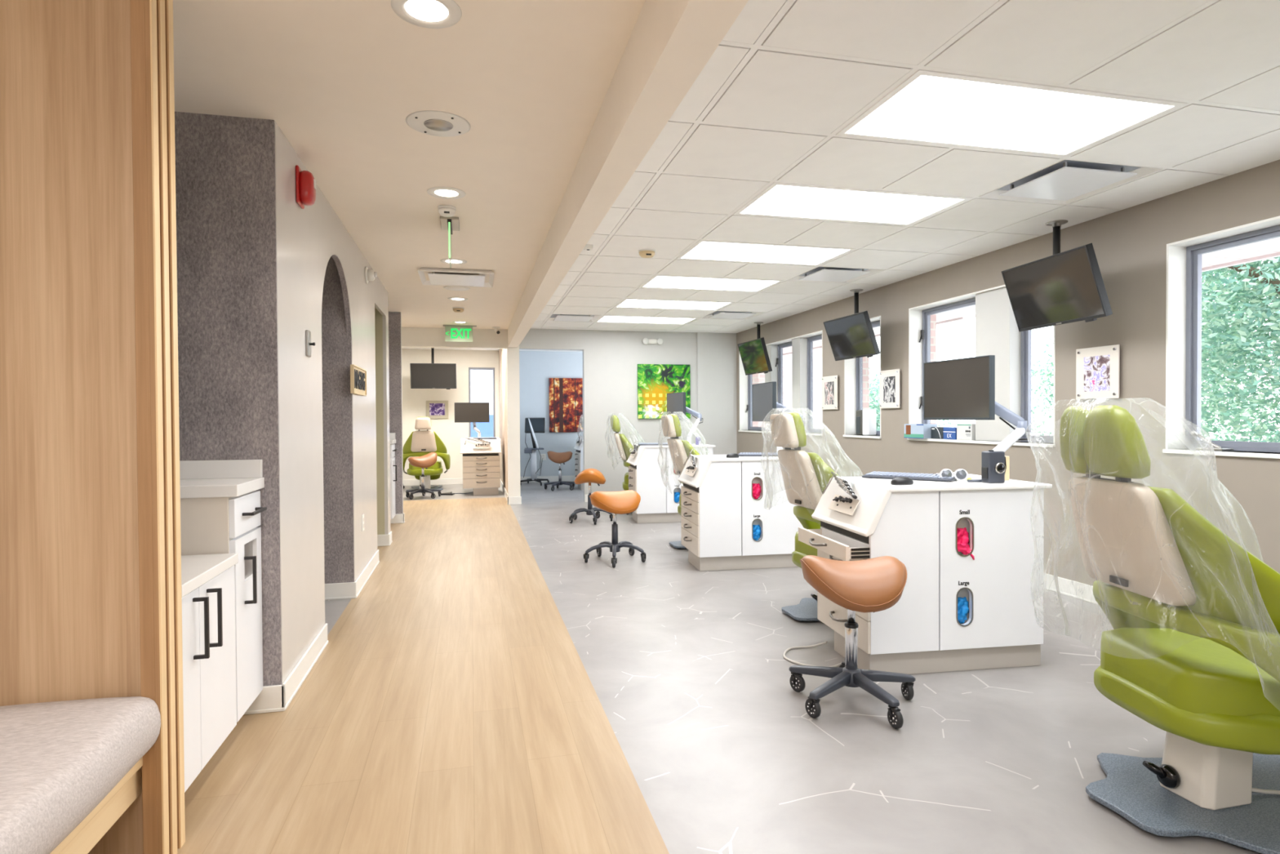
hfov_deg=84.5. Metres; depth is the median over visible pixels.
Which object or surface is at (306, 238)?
wall
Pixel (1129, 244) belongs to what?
wall
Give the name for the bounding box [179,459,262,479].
backsplash
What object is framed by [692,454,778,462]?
countertop
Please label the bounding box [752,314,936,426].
wall
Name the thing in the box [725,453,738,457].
computer mouse
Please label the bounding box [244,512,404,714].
baseboard
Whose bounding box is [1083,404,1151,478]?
cushion
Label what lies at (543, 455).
wall outlet
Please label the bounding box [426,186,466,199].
recessed light
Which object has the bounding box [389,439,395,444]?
countertop
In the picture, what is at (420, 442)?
dental chair
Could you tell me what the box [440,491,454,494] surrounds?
foot pedal
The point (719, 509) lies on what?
station
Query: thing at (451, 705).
floor
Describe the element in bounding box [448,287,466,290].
grille
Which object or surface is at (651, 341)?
emergency light
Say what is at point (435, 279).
ceiling vent
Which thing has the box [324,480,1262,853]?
floor
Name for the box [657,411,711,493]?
chair cover
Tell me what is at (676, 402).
monitor
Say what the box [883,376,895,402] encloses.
photo
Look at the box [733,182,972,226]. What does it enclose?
recessed light
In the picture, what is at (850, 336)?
television
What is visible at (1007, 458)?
box
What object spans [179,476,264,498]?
countertop
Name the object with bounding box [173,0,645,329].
ceiling
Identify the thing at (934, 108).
recessed light
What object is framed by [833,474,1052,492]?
countertop
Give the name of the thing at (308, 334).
wall switch
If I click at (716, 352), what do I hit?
wall
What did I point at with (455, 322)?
recessed light
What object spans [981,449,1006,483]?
camera
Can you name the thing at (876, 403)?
tree
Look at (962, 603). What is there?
glove
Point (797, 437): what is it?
cushion
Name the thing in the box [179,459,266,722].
base cabinet
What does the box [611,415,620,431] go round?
cushion
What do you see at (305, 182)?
fire alarm
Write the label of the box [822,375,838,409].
photo frame
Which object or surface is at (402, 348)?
ceiling
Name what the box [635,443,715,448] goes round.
countertop
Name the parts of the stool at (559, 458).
leg, leg, seat, leg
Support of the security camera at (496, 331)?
attached to the ceiling at (341, 80)
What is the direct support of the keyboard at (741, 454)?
on the station at (719, 509)
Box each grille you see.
[423,119,453,131]
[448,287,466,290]
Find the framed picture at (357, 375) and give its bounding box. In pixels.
[350,364,366,395]
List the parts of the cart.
leg, leg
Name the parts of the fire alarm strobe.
plate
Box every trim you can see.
[129,0,157,853]
[149,0,185,853]
[328,254,351,340]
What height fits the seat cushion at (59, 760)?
0.162 m
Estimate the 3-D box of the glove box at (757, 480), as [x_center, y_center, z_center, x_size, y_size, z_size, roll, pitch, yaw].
[0.889,0.473,5.502,0.120,0.210,0.075,0,1,-10]
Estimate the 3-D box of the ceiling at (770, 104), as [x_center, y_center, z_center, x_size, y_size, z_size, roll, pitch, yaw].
[1.192,-1.333,4.451,3.182,0.092,11.354,-1,1,-14]
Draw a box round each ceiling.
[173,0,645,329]
[401,346,499,350]
[519,349,582,351]
[530,0,1279,333]
[782,237,1279,355]
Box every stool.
[405,452,440,499]
[543,450,574,490]
[568,468,613,524]
[583,489,645,567]
[788,555,915,728]
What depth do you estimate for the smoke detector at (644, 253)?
5.12 m
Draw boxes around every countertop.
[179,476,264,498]
[181,552,238,597]
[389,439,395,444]
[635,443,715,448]
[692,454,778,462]
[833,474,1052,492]
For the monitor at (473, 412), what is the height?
0.565 m
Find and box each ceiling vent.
[417,267,494,287]
[546,313,600,321]
[701,311,764,319]
[787,266,883,283]
[978,159,1163,204]
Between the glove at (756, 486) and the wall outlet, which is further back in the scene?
the wall outlet
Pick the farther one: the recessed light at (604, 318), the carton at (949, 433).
the recessed light at (604, 318)
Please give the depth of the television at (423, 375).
11.80 m
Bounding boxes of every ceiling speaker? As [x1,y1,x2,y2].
[405,110,471,137]
[443,285,470,290]
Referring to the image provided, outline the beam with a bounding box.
[507,0,748,347]
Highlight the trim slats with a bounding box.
[144,0,179,853]
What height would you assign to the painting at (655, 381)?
0.775 m
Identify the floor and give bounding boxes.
[177,497,669,853]
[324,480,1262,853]
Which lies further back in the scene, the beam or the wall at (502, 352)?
the wall at (502, 352)
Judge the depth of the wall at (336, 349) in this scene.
4.61 m
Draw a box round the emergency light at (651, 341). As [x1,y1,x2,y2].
[642,337,662,344]
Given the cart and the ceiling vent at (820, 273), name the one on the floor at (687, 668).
the cart
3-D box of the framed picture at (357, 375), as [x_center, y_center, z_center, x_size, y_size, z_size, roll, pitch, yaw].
[-1.926,-0.314,4.825,0.022,0.186,0.570,-1,1,-14]
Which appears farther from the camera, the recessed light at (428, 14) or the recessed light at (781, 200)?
the recessed light at (781, 200)
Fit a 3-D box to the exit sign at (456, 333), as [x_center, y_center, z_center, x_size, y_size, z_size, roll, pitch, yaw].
[-2.330,-1.208,9.114,0.420,0.210,0.060,-1,1,-14]
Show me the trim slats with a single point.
(146, 2)
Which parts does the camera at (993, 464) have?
len glass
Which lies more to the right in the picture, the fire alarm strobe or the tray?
the tray
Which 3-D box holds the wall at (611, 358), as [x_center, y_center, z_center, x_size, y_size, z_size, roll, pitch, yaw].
[-1.395,-0.177,9.732,5.740,2.460,0.120,-1,1,-14]
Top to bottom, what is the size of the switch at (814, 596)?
0.068 m
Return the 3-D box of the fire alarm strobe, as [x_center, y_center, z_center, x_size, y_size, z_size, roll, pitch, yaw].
[-2.014,-1.137,5.282,0.082,0.124,0.124,-1,1,-14]
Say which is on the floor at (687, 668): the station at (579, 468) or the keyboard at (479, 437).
the station at (579, 468)
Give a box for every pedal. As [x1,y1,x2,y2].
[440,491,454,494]
[1142,760,1180,788]
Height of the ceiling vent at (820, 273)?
0.062 m
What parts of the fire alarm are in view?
plate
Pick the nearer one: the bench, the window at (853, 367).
the bench
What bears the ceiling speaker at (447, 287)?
attached to the ceiling at (341, 80)
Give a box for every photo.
[429,403,444,415]
[824,381,834,404]
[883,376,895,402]
[1084,355,1109,391]
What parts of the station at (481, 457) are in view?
instrument panel, control plate, drawer, drawer, drawer, drawer, drawer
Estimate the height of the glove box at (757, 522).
0.210 m
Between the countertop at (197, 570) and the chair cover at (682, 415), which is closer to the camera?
the countertop at (197, 570)
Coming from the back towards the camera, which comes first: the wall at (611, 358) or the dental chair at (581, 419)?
the dental chair at (581, 419)
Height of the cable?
0.046 m
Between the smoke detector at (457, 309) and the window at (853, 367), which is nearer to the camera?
the window at (853, 367)
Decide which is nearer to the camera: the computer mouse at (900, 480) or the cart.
the computer mouse at (900, 480)
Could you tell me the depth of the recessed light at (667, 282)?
6.45 m
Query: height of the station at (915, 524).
0.916 m
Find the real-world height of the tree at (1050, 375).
4.169 m
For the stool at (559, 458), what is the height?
0.633 m
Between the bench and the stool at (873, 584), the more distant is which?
the stool at (873, 584)
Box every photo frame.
[426,400,448,418]
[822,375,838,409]
[879,368,901,408]
[1075,344,1119,399]
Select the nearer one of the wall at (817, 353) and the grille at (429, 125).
the grille at (429, 125)
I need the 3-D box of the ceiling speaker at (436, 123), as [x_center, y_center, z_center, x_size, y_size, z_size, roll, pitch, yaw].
[-0.822,-1.231,2.873,0.256,0.008,0.256,-1,1,-14]
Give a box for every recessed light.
[391,0,462,28]
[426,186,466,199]
[440,257,466,264]
[447,297,467,300]
[452,320,468,323]
[595,315,698,324]
[613,297,734,311]
[639,275,783,292]
[675,240,856,266]
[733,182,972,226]
[835,69,1187,157]
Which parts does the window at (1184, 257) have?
sill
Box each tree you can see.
[869,360,960,430]
[1031,267,1279,441]
[1200,256,1279,442]
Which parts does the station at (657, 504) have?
drawer, drawer, drawer, instrument panel, panel, door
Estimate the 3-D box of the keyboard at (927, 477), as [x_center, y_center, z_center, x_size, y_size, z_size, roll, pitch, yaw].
[1.371,0.251,3.589,0.440,0.026,0.144,0,1,37]
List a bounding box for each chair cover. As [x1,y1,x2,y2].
[604,413,641,468]
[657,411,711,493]
[760,408,862,507]
[1025,399,1279,690]
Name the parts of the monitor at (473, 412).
arm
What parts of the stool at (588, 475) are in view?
leg, seat, leg, leg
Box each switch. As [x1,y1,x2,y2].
[305,329,315,356]
[810,593,817,600]
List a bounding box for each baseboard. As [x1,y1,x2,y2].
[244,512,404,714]
[403,475,587,504]
[1043,573,1098,604]
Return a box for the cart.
[520,417,549,485]
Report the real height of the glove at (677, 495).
0.128 m
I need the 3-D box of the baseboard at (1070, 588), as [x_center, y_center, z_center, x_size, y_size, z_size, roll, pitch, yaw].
[2.736,1.045,4.852,0.018,0.105,11.330,-1,1,-14]
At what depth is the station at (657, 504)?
7.83 m
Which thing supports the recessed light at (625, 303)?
in the ceiling at (770, 104)
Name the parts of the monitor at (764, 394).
arm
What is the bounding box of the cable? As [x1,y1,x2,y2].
[782,640,844,666]
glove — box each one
[674,491,679,502]
[752,483,760,498]
[752,524,760,540]
[957,527,974,559]
[957,596,968,623]
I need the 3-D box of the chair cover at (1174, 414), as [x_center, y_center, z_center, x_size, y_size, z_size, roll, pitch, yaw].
[1.541,0.323,2.119,0.565,0.818,0.854,0,1,-2]
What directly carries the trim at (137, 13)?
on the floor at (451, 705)
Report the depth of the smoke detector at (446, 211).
3.98 m
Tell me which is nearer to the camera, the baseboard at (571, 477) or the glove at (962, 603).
the glove at (962, 603)
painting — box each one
[548,377,582,432]
[637,364,690,418]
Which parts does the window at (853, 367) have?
sill, frame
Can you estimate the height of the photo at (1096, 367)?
0.218 m
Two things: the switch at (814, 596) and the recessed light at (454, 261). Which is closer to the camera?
the switch at (814, 596)
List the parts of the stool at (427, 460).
leg, leg, seat, leg, leg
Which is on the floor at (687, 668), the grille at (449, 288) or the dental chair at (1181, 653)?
the dental chair at (1181, 653)
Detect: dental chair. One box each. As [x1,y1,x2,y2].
[402,417,450,490]
[580,416,582,427]
[610,415,633,512]
[661,413,699,548]
[769,412,839,621]
[1059,404,1279,853]
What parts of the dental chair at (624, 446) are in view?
backrest, seat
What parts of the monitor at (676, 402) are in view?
arm, arm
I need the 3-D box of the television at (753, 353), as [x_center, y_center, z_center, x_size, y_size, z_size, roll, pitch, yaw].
[1.505,-1.002,8.796,0.349,0.698,0.760,-1,1,-14]
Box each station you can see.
[460,435,501,495]
[573,432,583,489]
[626,440,715,523]
[677,448,804,571]
[798,466,1052,674]
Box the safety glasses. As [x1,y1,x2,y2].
[935,468,968,480]
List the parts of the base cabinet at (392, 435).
drawer, door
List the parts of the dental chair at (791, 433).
maker plate, floor plate, seat, backrest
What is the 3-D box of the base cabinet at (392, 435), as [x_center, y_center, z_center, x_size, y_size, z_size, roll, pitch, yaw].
[-2.941,0.580,7.710,0.540,1.020,0.337,-1,1,-14]
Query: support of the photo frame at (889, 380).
attached to the wall at (1129, 244)
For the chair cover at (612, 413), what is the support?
on the dental chair at (624, 446)
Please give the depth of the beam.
2.37 m
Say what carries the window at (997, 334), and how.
in the wall at (1129, 244)
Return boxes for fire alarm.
[295,164,316,208]
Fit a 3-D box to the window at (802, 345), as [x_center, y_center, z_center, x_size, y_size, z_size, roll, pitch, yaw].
[1.812,-0.502,9.018,0.203,1.167,2.488,-1,1,-14]
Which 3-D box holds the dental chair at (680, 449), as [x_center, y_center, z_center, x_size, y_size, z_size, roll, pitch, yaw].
[0.784,0.483,6.490,1.170,1.205,0.792,-1,1,-14]
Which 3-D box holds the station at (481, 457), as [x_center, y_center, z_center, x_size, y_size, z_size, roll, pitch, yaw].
[-2.525,0.581,11.157,0.605,0.916,0.952,-1,1,-14]
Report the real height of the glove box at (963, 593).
0.210 m
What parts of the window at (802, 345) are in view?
frame, sill, frame, frame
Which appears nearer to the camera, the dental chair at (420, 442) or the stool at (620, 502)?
the stool at (620, 502)
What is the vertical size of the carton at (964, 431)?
0.128 m
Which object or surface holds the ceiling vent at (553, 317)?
in the ceiling at (770, 104)
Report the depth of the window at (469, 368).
12.71 m
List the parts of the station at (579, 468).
drawer, drawer, drawer, drawer, instrument panel, panel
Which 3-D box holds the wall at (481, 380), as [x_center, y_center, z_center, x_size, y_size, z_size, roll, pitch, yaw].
[-4.651,-0.909,15.466,4.200,4.200,0.330,-1,1,-14]
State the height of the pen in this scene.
0.012 m
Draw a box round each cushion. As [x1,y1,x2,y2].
[0,696,160,853]
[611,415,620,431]
[667,413,681,436]
[780,412,806,446]
[1059,405,1088,473]
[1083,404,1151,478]
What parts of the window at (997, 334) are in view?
frame, sill, frame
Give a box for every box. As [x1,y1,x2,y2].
[674,488,679,502]
[752,477,760,498]
[752,519,760,540]
[957,518,969,554]
[957,588,968,623]
[1004,455,1009,480]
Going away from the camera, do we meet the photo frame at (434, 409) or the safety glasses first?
the safety glasses
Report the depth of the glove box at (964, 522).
3.26 m
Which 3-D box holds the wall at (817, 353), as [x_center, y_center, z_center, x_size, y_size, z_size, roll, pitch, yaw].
[2.299,-0.900,12.010,1.700,4.200,0.300,-1,1,-14]
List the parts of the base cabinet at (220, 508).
drawer, door, handle, handle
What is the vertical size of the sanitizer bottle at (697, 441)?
0.136 m
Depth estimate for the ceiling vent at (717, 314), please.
8.46 m
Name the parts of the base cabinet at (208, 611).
door, handle, handle, door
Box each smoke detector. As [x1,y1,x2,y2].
[437,204,456,217]
[452,306,464,312]
[638,248,655,257]
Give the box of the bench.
[49,756,142,853]
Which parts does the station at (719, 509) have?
handle, handle, drawer, drawer, drawer, drawer, drawer, control plate, instrument panel, panel, door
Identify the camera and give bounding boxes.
[492,326,500,333]
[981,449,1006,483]
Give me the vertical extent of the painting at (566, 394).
1.000 m
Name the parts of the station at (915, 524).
handle, drawer, handle, drawer, control plate, drawer, control knob, instrument panel, drawer, panel, door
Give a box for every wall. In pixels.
[174,111,281,685]
[275,121,403,684]
[321,256,354,583]
[374,306,384,534]
[388,312,402,513]
[401,327,697,501]
[401,349,499,479]
[470,369,493,437]
[498,348,507,492]
[519,351,582,476]
[696,332,737,454]
[736,160,1279,586]
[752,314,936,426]
[758,347,822,428]
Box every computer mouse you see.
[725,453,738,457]
[890,476,913,484]
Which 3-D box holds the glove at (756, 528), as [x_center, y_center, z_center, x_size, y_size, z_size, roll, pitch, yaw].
[0.896,0.820,5.460,0.092,0.128,0.065,0,1,-10]
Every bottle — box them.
[694,433,700,444]
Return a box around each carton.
[903,423,937,438]
[931,426,943,439]
[942,426,956,439]
[956,423,975,439]
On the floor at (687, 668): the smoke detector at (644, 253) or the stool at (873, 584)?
the stool at (873, 584)
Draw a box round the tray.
[524,447,543,449]
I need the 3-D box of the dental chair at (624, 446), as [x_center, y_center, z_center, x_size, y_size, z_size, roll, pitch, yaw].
[0.215,0.452,8.875,1.156,1.207,0.807,-1,1,-14]
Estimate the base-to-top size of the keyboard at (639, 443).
0.026 m
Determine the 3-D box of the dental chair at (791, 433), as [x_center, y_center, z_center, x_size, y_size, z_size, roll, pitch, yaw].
[1.366,0.511,4.243,1.170,1.205,0.792,-1,1,-14]
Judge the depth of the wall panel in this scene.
1.80 m
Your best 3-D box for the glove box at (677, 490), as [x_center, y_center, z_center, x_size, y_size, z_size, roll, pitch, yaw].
[0.405,0.763,7.938,0.120,0.210,0.075,0,1,-9]
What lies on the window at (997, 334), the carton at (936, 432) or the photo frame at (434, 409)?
the carton at (936, 432)
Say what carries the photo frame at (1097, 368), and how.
attached to the wall at (1129, 244)
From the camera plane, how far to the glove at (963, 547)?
3.22 m
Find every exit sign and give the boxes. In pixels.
[440,216,459,268]
[443,324,476,342]
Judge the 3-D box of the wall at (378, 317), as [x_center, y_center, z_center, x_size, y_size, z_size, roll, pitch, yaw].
[-2.842,-0.077,5.971,1.165,2.380,0.940,-1,1,-14]
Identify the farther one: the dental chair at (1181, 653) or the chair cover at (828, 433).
the chair cover at (828, 433)
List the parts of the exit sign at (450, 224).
sign panel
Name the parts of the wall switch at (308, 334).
plate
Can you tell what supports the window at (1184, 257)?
in the wall at (1129, 244)
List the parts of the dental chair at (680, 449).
floor plate, backrest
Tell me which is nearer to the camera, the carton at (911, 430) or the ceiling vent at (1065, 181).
the ceiling vent at (1065, 181)
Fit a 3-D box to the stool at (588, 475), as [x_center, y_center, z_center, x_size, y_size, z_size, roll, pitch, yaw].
[-0.581,0.775,8.015,0.493,0.594,0.503,0,1,33]
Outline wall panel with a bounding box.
[0,0,142,853]
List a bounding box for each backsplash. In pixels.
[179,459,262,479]
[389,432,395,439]
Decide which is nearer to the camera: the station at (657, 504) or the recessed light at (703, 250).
the recessed light at (703, 250)
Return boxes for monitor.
[454,402,489,437]
[666,391,702,444]
[751,381,804,453]
[923,355,1030,479]
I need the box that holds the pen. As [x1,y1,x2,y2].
[967,479,982,481]
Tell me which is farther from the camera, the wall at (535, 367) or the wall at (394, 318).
the wall at (535, 367)
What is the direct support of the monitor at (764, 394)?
on the station at (719, 509)
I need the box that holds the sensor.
[583,244,592,250]
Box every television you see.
[409,347,456,389]
[737,321,772,375]
[823,288,879,360]
[1001,219,1112,331]
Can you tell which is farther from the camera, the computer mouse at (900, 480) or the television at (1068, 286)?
the television at (1068, 286)
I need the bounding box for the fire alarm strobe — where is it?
[364,266,377,283]
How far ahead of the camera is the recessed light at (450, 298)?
7.07 m
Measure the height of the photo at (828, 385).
0.245 m
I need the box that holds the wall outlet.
[540,453,546,460]
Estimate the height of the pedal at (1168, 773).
0.068 m
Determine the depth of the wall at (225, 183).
2.80 m
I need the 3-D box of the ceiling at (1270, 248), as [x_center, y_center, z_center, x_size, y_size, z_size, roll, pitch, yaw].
[3.268,-1.211,5.914,0.900,0.220,12.000,-1,1,-14]
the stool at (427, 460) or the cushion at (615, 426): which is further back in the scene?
the stool at (427, 460)
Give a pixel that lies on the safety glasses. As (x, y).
(960, 474)
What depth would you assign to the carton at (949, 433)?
5.74 m
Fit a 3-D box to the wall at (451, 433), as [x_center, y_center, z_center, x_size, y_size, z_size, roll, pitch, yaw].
[-3.732,-0.203,12.523,2.500,2.460,0.100,-1,1,-14]
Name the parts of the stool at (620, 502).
leg, leg, seat, leg, leg, leg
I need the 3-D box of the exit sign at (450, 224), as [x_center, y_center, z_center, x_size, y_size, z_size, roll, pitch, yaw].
[-1.163,-1.128,4.313,0.110,0.250,0.302,-1,1,-14]
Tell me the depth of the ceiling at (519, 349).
12.80 m
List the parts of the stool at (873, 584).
leg, leg, seat, leg, leg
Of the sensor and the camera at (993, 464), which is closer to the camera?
the camera at (993, 464)
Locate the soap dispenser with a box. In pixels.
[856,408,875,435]
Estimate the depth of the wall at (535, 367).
12.94 m
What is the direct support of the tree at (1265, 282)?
on the ground
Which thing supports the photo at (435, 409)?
attached to the photo frame at (434, 409)
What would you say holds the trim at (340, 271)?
attached to the wall at (306, 238)
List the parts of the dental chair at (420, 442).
floor plate, backrest, seat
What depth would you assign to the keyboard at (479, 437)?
10.87 m
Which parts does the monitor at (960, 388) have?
arm, arm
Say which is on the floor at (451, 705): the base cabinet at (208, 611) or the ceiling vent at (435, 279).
the base cabinet at (208, 611)
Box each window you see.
[468,367,495,437]
[737,330,822,435]
[843,315,880,438]
[906,284,1055,447]
[1162,215,1279,458]
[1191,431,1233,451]
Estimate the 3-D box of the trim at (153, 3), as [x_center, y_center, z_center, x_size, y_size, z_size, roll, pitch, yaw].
[-1.265,-0.029,1.887,0.004,2.380,0.137,-1,1,-14]
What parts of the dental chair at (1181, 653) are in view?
maker plate, floor plate, seat, backrest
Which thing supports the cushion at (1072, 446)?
on the dental chair at (1181, 653)
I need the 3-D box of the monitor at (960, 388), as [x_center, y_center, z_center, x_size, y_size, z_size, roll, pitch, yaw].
[1.681,-0.054,3.750,0.394,0.628,0.584,-1,1,-36]
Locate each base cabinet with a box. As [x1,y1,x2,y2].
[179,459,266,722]
[182,564,236,791]
[389,432,398,519]
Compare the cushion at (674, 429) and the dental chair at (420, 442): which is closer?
the cushion at (674, 429)
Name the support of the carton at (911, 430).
on the window at (997, 334)
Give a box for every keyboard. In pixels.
[471,436,496,439]
[637,442,667,445]
[737,452,777,456]
[862,471,956,481]

